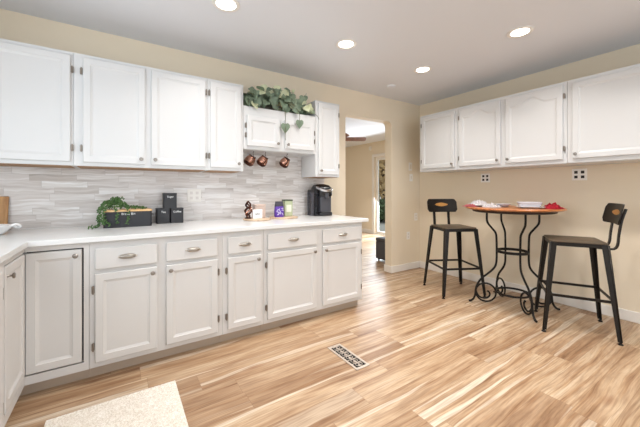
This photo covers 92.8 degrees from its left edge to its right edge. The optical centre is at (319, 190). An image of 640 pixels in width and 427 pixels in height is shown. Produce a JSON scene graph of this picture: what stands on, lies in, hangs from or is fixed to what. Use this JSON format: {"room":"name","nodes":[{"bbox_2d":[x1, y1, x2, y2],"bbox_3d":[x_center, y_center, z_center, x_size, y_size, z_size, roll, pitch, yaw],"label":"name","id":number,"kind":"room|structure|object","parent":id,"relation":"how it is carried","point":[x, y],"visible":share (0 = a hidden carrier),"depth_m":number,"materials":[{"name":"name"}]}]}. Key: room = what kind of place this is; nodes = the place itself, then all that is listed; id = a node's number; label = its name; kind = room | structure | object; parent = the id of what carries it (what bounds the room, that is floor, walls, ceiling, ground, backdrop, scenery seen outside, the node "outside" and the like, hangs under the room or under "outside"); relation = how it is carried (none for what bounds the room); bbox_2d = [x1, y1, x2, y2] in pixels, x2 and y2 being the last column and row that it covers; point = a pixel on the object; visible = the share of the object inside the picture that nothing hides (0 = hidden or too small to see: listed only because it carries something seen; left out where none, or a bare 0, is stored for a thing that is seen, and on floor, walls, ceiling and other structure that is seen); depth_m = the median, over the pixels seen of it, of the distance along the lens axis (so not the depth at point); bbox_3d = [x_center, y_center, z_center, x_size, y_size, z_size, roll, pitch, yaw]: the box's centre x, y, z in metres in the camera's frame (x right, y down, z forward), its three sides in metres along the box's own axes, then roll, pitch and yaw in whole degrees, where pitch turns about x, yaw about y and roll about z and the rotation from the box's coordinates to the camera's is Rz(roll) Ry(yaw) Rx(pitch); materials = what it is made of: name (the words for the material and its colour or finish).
{"room":"kitchen","nodes":[
{"label":"kitchen","id":0,"kind":"room"},
{"bbox_2d":[0,9,419,265],"bbox_3d":[0.228,-0.058,3.950,7.200,2.516,0.134,0,0,-33],"label":"wall","id":1,"kind":"structure","parent":0,"point":[39,197],"depth_m":2.99,"materials":[{"name":"beige paint"}]},
{"bbox_2d":[0,38,77,167],"bbox_3d":[-2.182,-0.581,2.070,0.825,0.816,0.354,0,0,-33],"label":"upper cabinet","id":2,"kind":"object","parent":1,"relation":"attached to","point":[37,82],"visible":0.96,"depth_m":2.07,"materials":[{"name":"white paint"}]},
{"bbox_2d":[74,53,207,171],"bbox_3d":[-1.451,-0.581,2.550,0.928,0.816,0.354,0,0,-33],"label":"upper cabinet","id":3,"kind":"object","parent":1,"relation":"attached to","point":[128,116],"visible":1,"depth_m":2.39,"materials":[{"name":"white paint"}]},
{"bbox_2d":[0,153,323,229],"bbox_3d":[-1.298,-0.100,2.872,3.226,0.800,0.008,0,0,-33],"label":"backsplash","id":4,"kind":"structure","parent":1,"relation":"attached to","point":[39,197],"depth_m":2.70,"materials":[{"name":"tile"}]},
{"bbox_2d":[187,189,200,201],"bbox_3d":[-1.206,0.051,2.923,0.125,0.122,0.007,0,0,-33],"label":"wall outlet","id":5,"kind":"object","parent":1,"relation":"attached to","point":[193,195],"visible":1,"depth_m":2.92,"materials":[{"name":"white plastic"}]},
{"bbox_2d":[201,79,242,172],"bbox_3d":[-0.928,-0.581,2.894,0.322,0.816,0.354,0,0,-33],"label":"upper cabinet","id":6,"kind":"object","parent":1,"relation":"attached to","point":[225,99],"visible":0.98,"depth_m":2.77,"materials":[{"name":"white paint"}]},
{"bbox_2d":[243,105,314,156],"bbox_3d":[-0.457,-0.594,3.203,0.802,0.412,0.354,0,0,-33],"label":"upper cabinet","id":7,"kind":"object","parent":1,"relation":"attached to","point":[263,133],"visible":0.94,"depth_m":3.06,"materials":[{"name":"white paint"}]},
{"bbox_2d":[244,151,255,166],"bbox_3d":[-0.699,-0.312,3.068,0.142,0.150,0.109,0,0,16],"label":"mug","id":8,"kind":"object","parent":7,"relation":"hanging from","point":[249,160],"visible":1,"depth_m":3.03,"materials":[{"name":"orange metal"}]},
{"bbox_2d":[256,154,267,166],"bbox_3d":[-0.586,-0.312,3.142,0.142,0.150,0.109,0,0,22],"label":"mug","id":9,"kind":"object","parent":7,"relation":"hanging from","point":[261,161],"visible":1,"depth_m":3.11,"materials":[{"name":"orange metal"}]},
{"bbox_2d":[243,84,318,139],"bbox_3d":[-0.419,-0.784,3.167,0.818,0.566,0.336,0,0,-33],"label":"ivy","id":10,"kind":"object","parent":7,"relation":"on","point":[277,99],"visible":0.96,"depth_m":3.07,"materials":[{"name":"green plant"}]},
{"bbox_2d":[279,153,289,167],"bbox_3d":[-0.373,-0.312,3.281,0.143,0.150,0.109,0,0,32],"label":"mug","id":11,"kind":"object","parent":7,"relation":"hanging from","point":[284,162],"visible":1,"depth_m":3.25,"materials":[{"name":"orange metal"}]},
{"bbox_2d":[302,100,339,177],"bbox_3d":[0.016,-0.561,3.514,0.325,0.837,0.354,0,0,-33],"label":"upper cabinet","id":12,"kind":"object","parent":1,"relation":"attached to","point":[324,163],"visible":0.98,"depth_m":3.39,"materials":[{"name":"white paint"}]},
{"bbox_2d":[384,264,391,272],"bbox_3d":[0.992,1.150,4.458,0.014,0.100,0.153,0,0,-33],"label":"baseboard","id":13,"kind":"object","parent":1,"relation":"attached to","point":[387,268],"visible":1,"depth_m":4.45,"materials":[{"name":"white paint"}]},
{"bbox_2d":[392,261,419,272],"bbox_3d":[1.296,1.150,4.574,0.618,0.100,0.014,0,0,-33],"label":"baseboard","id":14,"kind":"structure","parent":1,"relation":"attached to","point":[412,265],"depth_m":4.55,"materials":[{"name":"white paint"}]},
{"bbox_2d":[0,0,639,147],"bbox_3d":[0.517,-1.391,3.511,7.260,0.150,11.600,0,0,-33],"label":"ceiling","id":15,"kind":"structure","parent":0,"point":[466,45],"depth_m":2.55,"materials":[{"name":"white paint"}]},
{"bbox_2d":[212,0,239,11],"bbox_3d":[-0.664,-1.312,2.155,0.190,0.008,0.190,0,0,-33],"label":"recessed light","id":16,"kind":"object","parent":15,"relation":"in","point":[223,5],"visible":1,"depth_m":2.17,"materials":[{"name":"white plastic"}]},
{"bbox_2d":[335,39,356,48],"bbox_3d":[0.234,-1.312,2.746,0.190,0.008,0.190,0,0,-33],"label":"recessed light","id":17,"kind":"object","parent":15,"relation":"in","point":[344,43],"visible":1,"depth_m":2.74,"materials":[{"name":"white"}]},
{"bbox_2d":[345,133,365,140],"bbox_3d":[0.274,-1.146,6.061,1.136,0.340,1.178,0,0,-33],"label":"ceiling fan","id":18,"kind":"object","parent":15,"relation":"hanging from","point":[347,138],"visible":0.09,"depth_m":6.05,"materials":[{"name":"brown metal"}]},
{"bbox_2d":[414,66,431,72],"bbox_3d":[1.119,-1.312,3.328,0.190,0.008,0.190,0,0,-33],"label":"recessed light","id":19,"kind":"object","parent":15,"relation":"in","point":[423,69],"visible":1,"depth_m":3.32,"materials":[{"name":"white"}]},
{"bbox_2d":[507,26,533,37],"bbox_3d":[1.664,-1.312,2.537,0.190,0.008,0.190,0,0,-33],"label":"recessed light","id":20,"kind":"object","parent":15,"relation":"in","point":[522,31],"visible":1,"depth_m":2.53,"materials":[{"name":"white"}]},
{"bbox_2d":[5,232,639,426],"bbox_3d":[0.517,1.260,3.511,7.260,0.120,11.600,0,0,-33],"label":"floor","id":21,"kind":"structure","parent":0,"point":[454,360],"depth_m":2.02,"materials":[{"name":"brown wood"}]},
{"bbox_2d":[0,272,3,426],"bbox_3d":[-1.416,0.762,0.770,0.713,0.876,1.042,0,0,-33],"label":"base cabinet","id":22,"kind":"object","parent":21,"relation":"on","point":[1,273],"visible":1,"depth_m":1.34,"materials":[{"name":"beige paint"}]},
{"bbox_2d":[0,243,89,426],"bbox_3d":[-1.923,0.762,1.764,0.958,0.876,1.170,0,0,-33],"label":"base cabinet","id":23,"kind":"object","parent":21,"relation":"on","point":[46,300],"visible":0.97,"depth_m":1.79,"materials":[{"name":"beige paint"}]},
{"bbox_2d":[44,380,188,426],"bbox_3d":[-0.901,1.193,1.346,0.607,0.013,0.940,0,0,-33],"label":"rug","id":24,"kind":"object","parent":21,"relation":"on","point":[160,405],"visible":1,"depth_m":1.62,"materials":[{"name":"carpet"}]},
{"bbox_2d":[89,233,221,376],"bbox_3d":[-1.284,0.762,2.411,0.817,0.876,0.789,0,0,-33],"label":"base cabinet","id":25,"kind":"object","parent":21,"relation":"on","point":[150,299],"visible":0.99,"depth_m":2.08,"materials":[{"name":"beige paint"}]},
{"bbox_2d":[220,230,262,341],"bbox_3d":[-0.800,0.762,2.729,0.339,0.876,0.789,0,0,-33],"label":"base cabinet","id":26,"kind":"object","parent":21,"relation":"on","point":[242,251],"visible":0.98,"depth_m":2.42,"materials":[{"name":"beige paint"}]},
{"bbox_2d":[260,222,361,330],"bbox_3d":[-0.209,0.762,3.118,1.075,0.876,0.789,0,0,-33],"label":"base cabinet","id":27,"kind":"object","parent":21,"relation":"on","point":[309,271],"visible":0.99,"depth_m":2.77,"materials":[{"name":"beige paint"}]},
{"bbox_2d":[0,214,368,263],"bbox_3d":[-0.664,0.307,1.938,3.257,0.032,2.248,0,0,-33],"label":"countertop","id":28,"kind":"structure","parent":27,"relation":"on","point":[12,242],"depth_m":2.20,"materials":[{"name":"white stone"}]},
{"bbox_2d":[0,196,8,223],"bbox_3d":[-2.377,0.167,2.119,0.300,0.243,0.059,0,0,-33],"label":"cutting board","id":29,"kind":"object","parent":28,"relation":"on","point":[4,200],"visible":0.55,"depth_m":2.19,"materials":[{"name":"brown wood"}]},
{"bbox_2d":[0,223,21,234],"bbox_3d":[-2.170,0.254,1.924,0.423,0.074,0.252,0,0,-33],"label":"serving dish","id":30,"kind":"object","parent":28,"relation":"on","point":[4,228],"visible":1,"depth_m":1.99,"materials":[{"name":"white ceramic"}]},
{"bbox_2d":[103,208,152,227],"bbox_3d":[-1.552,0.223,2.483,0.348,0.135,0.189,0,0,-33],"label":"bin","id":31,"kind":"object","parent":28,"relation":"on","point":[138,217],"visible":0.87,"depth_m":2.41,"materials":[{"name":"black metal"}]},
{"bbox_2d":[88,196,146,228],"bbox_3d":[-1.579,0.168,2.403,0.385,0.238,0.255,0,0,-33],"label":"trailing plant","id":32,"kind":"object","parent":31,"relation":"on","point":[116,203],"visible":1,"depth_m":2.37,"materials":[{"name":"green plant"}]},
{"bbox_2d":[155,208,169,223],"bbox_3d":[-1.387,0.225,2.690,0.107,0.132,0.107,0,0,-33],"label":"canister","id":33,"kind":"object","parent":28,"relation":"on","point":[162,214],"visible":0.99,"depth_m":2.64,"materials":[{"name":"black metal"}]},
{"bbox_2d":[162,193,176,207],"bbox_3d":[-1.341,0.092,2.720,0.107,0.132,0.107,0,0,-33],"label":"canister","id":34,"kind":"object","parent":33,"relation":"on","point":[169,199],"visible":1,"depth_m":2.68,"materials":[{"name":"black metal"}]},
{"bbox_2d":[170,207,183,222],"bbox_3d":[-1.296,0.225,2.751,0.107,0.132,0.107,0,0,-33],"label":"canister","id":35,"kind":"object","parent":28,"relation":"on","point":[176,214],"visible":0.97,"depth_m":2.70,"materials":[{"name":"black metal"}]},
{"bbox_2d":[243,217,270,220],"bbox_3d":[-0.614,0.283,2.983,0.270,0.015,0.270,0,0,-33],"label":"round board","id":36,"kind":"object","parent":28,"relation":"on","point":[265,218],"visible":0.79,"depth_m":2.88,"materials":[{"name":"brown wood"}]},
{"bbox_2d":[244,201,251,218],"bbox_3d":[-0.698,0.189,2.964,0.072,0.171,0.074,0,0,10],"label":"ornament","id":37,"kind":"object","parent":36,"relation":"on","point":[249,207],"visible":1,"depth_m":2.95,"materials":[{"name":"brown metal"}]},
{"bbox_2d":[253,209,261,218],"bbox_3d":[-0.603,0.231,2.948,0.094,0.088,0.013,0,0,-33],"label":"sign","id":38,"kind":"object","parent":36,"relation":"on","point":[257,213],"visible":1,"depth_m":2.94,"materials":[{"name":"white paper"}]},
{"bbox_2d":[252,204,265,217],"bbox_3d":[-0.611,0.207,3.051,0.114,0.135,0.084,0,0,-33],"label":"box","id":39,"kind":"object","parent":36,"relation":"on","point":[254,206],"visible":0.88,"depth_m":3.03,"materials":[{"name":"cardboard"}]},
{"bbox_2d":[269,216,297,218],"bbox_3d":[-0.383,0.283,3.195,0.300,0.015,0.300,0,0,-33],"label":"round board","id":40,"kind":"object","parent":28,"relation":"on","point":[271,217],"visible":0.75,"depth_m":3.08,"materials":[{"name":"brown wood"}]},
{"bbox_2d":[274,201,283,216],"bbox_3d":[-0.419,0.195,3.126,0.098,0.160,0.064,0,0,-33],"label":"coffee bag","id":41,"kind":"object","parent":40,"relation":"on","point":[278,208],"visible":0.99,"depth_m":3.10,"materials":[{"name":"purple plastic"}]},
{"bbox_2d":[282,199,292,215],"bbox_3d":[-0.348,0.187,3.242,0.096,0.176,0.076,0,0,-33],"label":"tin","id":42,"kind":"object","parent":40,"relation":"on","point":[287,203],"visible":0.91,"depth_m":3.21,"materials":[{"name":"green"}]},
{"bbox_2d":[307,184,332,215],"bbox_3d":[0.007,0.111,3.511,0.224,0.360,0.258,0,0,-33],"label":"coffee maker","id":43,"kind":"object","parent":28,"relation":"on","point":[319,196],"visible":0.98,"depth_m":3.44,"materials":[{"name":"black plastic"}]},
{"bbox_2d":[328,343,369,369],"bbox_3d":[0.199,1.197,2.201,0.115,0.006,0.345,0,0,-33],"label":"floor vent","id":44,"kind":"object","parent":21,"relation":"in","point":[349,357],"visible":1,"depth_m":2.19,"materials":[{"name":"beige metal"}]},
{"bbox_2d":[332,345,361,365],"bbox_3d":[0.199,1.196,2.201,0.082,0.005,0.315,0,0,-33],"label":"grille","id":45,"kind":"object","parent":44,"relation":"attached to","point":[349,357],"depth_m":2.20,"materials":[{"name":"beige"}]},
{"bbox_2d":[376,236,384,259],"bbox_3d":[1.274,1.005,5.217,0.510,0.390,0.410,0,0,-33],"label":"storage ottoman","id":46,"kind":"object","parent":21,"relation":"on","point":[380,241],"visible":0.19,"depth_m":5.15,"materials":[{"name":"grey fabric"}]},
{"bbox_2d":[376,236,384,241],"bbox_3d":[1.274,0.840,5.217,0.510,0.060,0.410,0,0,-33],"label":"cushion","id":47,"kind":"object","parent":46,"relation":"on","point":[378,239],"depth_m":5.18,"materials":[{"name":"grey fabric"}]},
{"bbox_2d":[423,199,485,298],"bbox_3d":[1.581,0.656,3.669,0.519,1.086,0.582,0,0,-5],"label":"bar stool","id":48,"kind":"object","parent":21,"relation":"on","point":[433,205],"visible":0.97,"depth_m":3.75,"materials":[{"name":"grey paint"}]},
{"bbox_2d":[466,205,566,322],"bbox_3d":[1.994,0.687,3.160,0.880,1.019,0.880,0,0,-33],"label":"bistro table","id":49,"kind":"object","parent":21,"relation":"on","point":[510,209],"visible":0.92,"depth_m":3.06,"materials":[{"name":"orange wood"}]},
{"bbox_2d":[464,204,478,206],"bbox_3d":[1.607,0.160,3.264,0.103,0.031,0.150,0,0,-33],"label":"napkin","id":50,"kind":"object","parent":49,"relation":"on","point":[466,205],"visible":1,"depth_m":3.24,"materials":[{"name":"pink fabric"}]},
{"bbox_2d":[482,202,500,207],"bbox_3d":[1.779,0.150,3.156,0.196,0.050,0.140,0,0,-33],"label":"napkin","id":51,"kind":"object","parent":49,"relation":"on","point":[492,205],"visible":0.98,"depth_m":3.13,"materials":[{"name":"white fabric"}]},
{"bbox_2d":[496,203,510,206],"bbox_3d":[1.927,0.160,3.205,0.148,0.034,0.148,0,0,-33],"label":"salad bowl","id":52,"kind":"object","parent":49,"relation":"on","point":[500,204],"visible":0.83,"depth_m":3.16,"materials":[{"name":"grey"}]},
{"bbox_2d":[516,206,544,208],"bbox_3d":[2.081,0.169,3.025,0.235,0.016,0.235,0,0,29],"label":"square plate","id":53,"kind":"object","parent":49,"relation":"on","point":[516,206],"visible":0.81,"depth_m":2.94,"materials":[{"name":"white ceramic"}]},
{"bbox_2d":[517,202,541,206],"bbox_3d":[2.078,0.144,3.029,0.200,0.052,0.200,0,0,29],"label":"square bowl","id":54,"kind":"object","parent":53,"relation":"on","point":[520,204],"visible":0.84,"depth_m":2.95,"materials":[{"name":"grey ceramic"}]},
{"bbox_2d":[544,204,564,208],"bbox_3d":[2.218,0.155,2.888,0.171,0.041,0.120,0,0,-33],"label":"napkin","id":55,"kind":"object","parent":49,"relation":"on","point":[553,206],"visible":1,"depth_m":2.85,"materials":[{"name":"red fabric"}]},
{"bbox_3d":[1.761,0.167,3.311,0.260,0.020,0.260,0,0,-33],"label":"dinner plate","id":56,"kind":"object","parent":49,"relation":"on","visible":0},
{"bbox_2d":[469,199,486,204],"bbox_3d":[1.719,0.125,3.302,0.172,0.051,0.170,0,0,-33],"label":"napkin","id":57,"kind":"object","parent":56,"relation":"on","point":[479,201],"visible":0.94,"depth_m":3.27,"materials":[{"name":"white fabric"}]},
{"bbox_2d":[534,203,627,345],"bbox_3d":[2.260,0.656,2.675,0.582,1.086,0.519,0,0,29],"label":"bar stool","id":58,"kind":"object","parent":21,"relation":"on","point":[613,213],"visible":1,"depth_m":2.59,"materials":[{"name":"grey paint"}]},
{"bbox_2d":[345,140,384,235],"bbox_3d":[1.760,-0.058,8.064,0.120,2.516,5.056,0,0,-33],"label":"wall","id":59,"kind":"structure","parent":0,"point":[358,159],"depth_m":8.81,"materials":[{"name":"beige paint"}]},
{"bbox_2d":[362,228,371,232],"bbox_3d":[0.876,1.150,9.287,0.014,0.100,2.039,0,0,-33],"label":"baseboard","id":60,"kind":"structure","parent":59,"relation":"attached to","point":[363,230],"depth_m":8.57,"materials":[{"name":"white paint"}]},
{"bbox_2d":[372,153,384,233],"bbox_3d":[1.958,0.110,7.635,0.020,2.180,1.890,0,0,-33],"label":"trim","id":61,"kind":"structure","parent":59,"relation":"attached to","point":[380,154],"depth_m":8.36,"materials":[{"name":"white paint"}]},
{"bbox_2d":[376,156,384,234],"bbox_3d":[2.017,0.149,7.674,0.060,2.099,1.710,0,0,-33],"label":"door","id":62,"kind":"structure","parent":59,"relation":"in","point":[382,157],"depth_m":8.33,"materials":[{"name":"white paint"}]},
{"bbox_2d":[420,44,639,312],"bbox_3d":[3.280,-0.058,2.226,0.120,2.516,6.117,0,0,-33],"label":"wall","id":63,"kind":"structure","parent":0,"point":[585,201],"depth_m":3.34,"materials":[{"name":"beige paint"}]},
{"bbox_2d":[420,108,470,172],"bbox_3d":[1.695,-0.630,4.088,0.478,0.766,0.559,0,0,-33],"label":"upper cabinet","id":64,"kind":"object","parent":63,"relation":"attached to","point":[438,131],"visible":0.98,"depth_m":3.95,"materials":[{"name":"white paint"}]},
{"bbox_2d":[481,173,489,181],"bbox_3d":[2.110,-0.155,3.891,0.007,0.112,0.118,0,0,-33],"label":"wall outlet","id":65,"kind":"object","parent":63,"relation":"attached to","point":[484,177],"visible":1,"depth_m":3.89,"materials":[{"name":"white plastic"}]},
{"bbox_2d":[458,81,581,170],"bbox_3d":[2.151,-0.630,3.394,0.478,0.766,1.098,0,0,-33],"label":"upper cabinet","id":66,"kind":"object","parent":63,"relation":"attached to","point":[526,129],"visible":0.98,"depth_m":3.18,"materials":[{"name":"white paint"}]},
{"bbox_2d":[420,261,639,323],"bbox_3d":[3.223,1.150,2.191,0.014,0.100,6.082,0,0,-33],"label":"baseboard","id":67,"kind":"structure","parent":63,"relation":"attached to","point":[624,314],"depth_m":3.24,"materials":[{"name":"white paint"}]},
{"bbox_2d":[572,168,586,180],"bbox_3d":[2.633,-0.158,3.096,0.007,0.118,0.122,0,0,-33],"label":"wall outlet","id":68,"kind":"object","parent":63,"relation":"attached to","point":[577,174],"visible":1,"depth_m":3.09,"materials":[{"name":"white plastic"}]},
{"bbox_2d":[574,171,583,177],"bbox_3d":[2.630,-0.158,3.094,0.001,0.076,0.082,0,0,-33],"label":"socket","id":69,"kind":"object","parent":68,"relation":"attached to","point":[577,174],"depth_m":3.10,"materials":[{"name":"white"}]},
{"bbox_2d":[568,63,639,164],"bbox_3d":[2.757,-0.630,2.473,0.478,0.766,1.103,0,0,-33],"label":"upper cabinet","id":70,"kind":"object","parent":63,"relation":"attached to","point":[604,107],"visible":1,"depth_m":2.60,"materials":[{"name":"white paint"}]},
{"label":"outside","id":71,"kind":"structure","parent":0,"visible":0},
{"bbox_2d":[379,220,384,231],"bbox_3d":[13.179,1.365,21.825,34.000,0.170,38.000,0,0,-33],"label":"ground","id":72,"kind":"structure","parent":71,"point":[381,224],"depth_m":10.73,"materials":[{"name":"stone"}]},
{"bbox_2d":[379,159,384,199],"bbox_3d":[2.976,-0.492,14.139,3.019,3.754,2.971,0,0,-33],"label":"tree","id":73,"kind":"object","parent":72,"relation":"on","point":[381,162],"visible":0.08,"depth_m":13.41,"materials":[{"name":"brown plant"}]},
{"bbox_2d":[379,199,384,221],"bbox_3d":[2.467,0.842,12.418,1.677,1.000,1.876,0,0,-33],"label":"shrub","id":74,"kind":"object","parent":72,"relation":"on","point":[381,201],"visible":0.31,"depth_m":11.77,"materials":[{"name":"green plant"}]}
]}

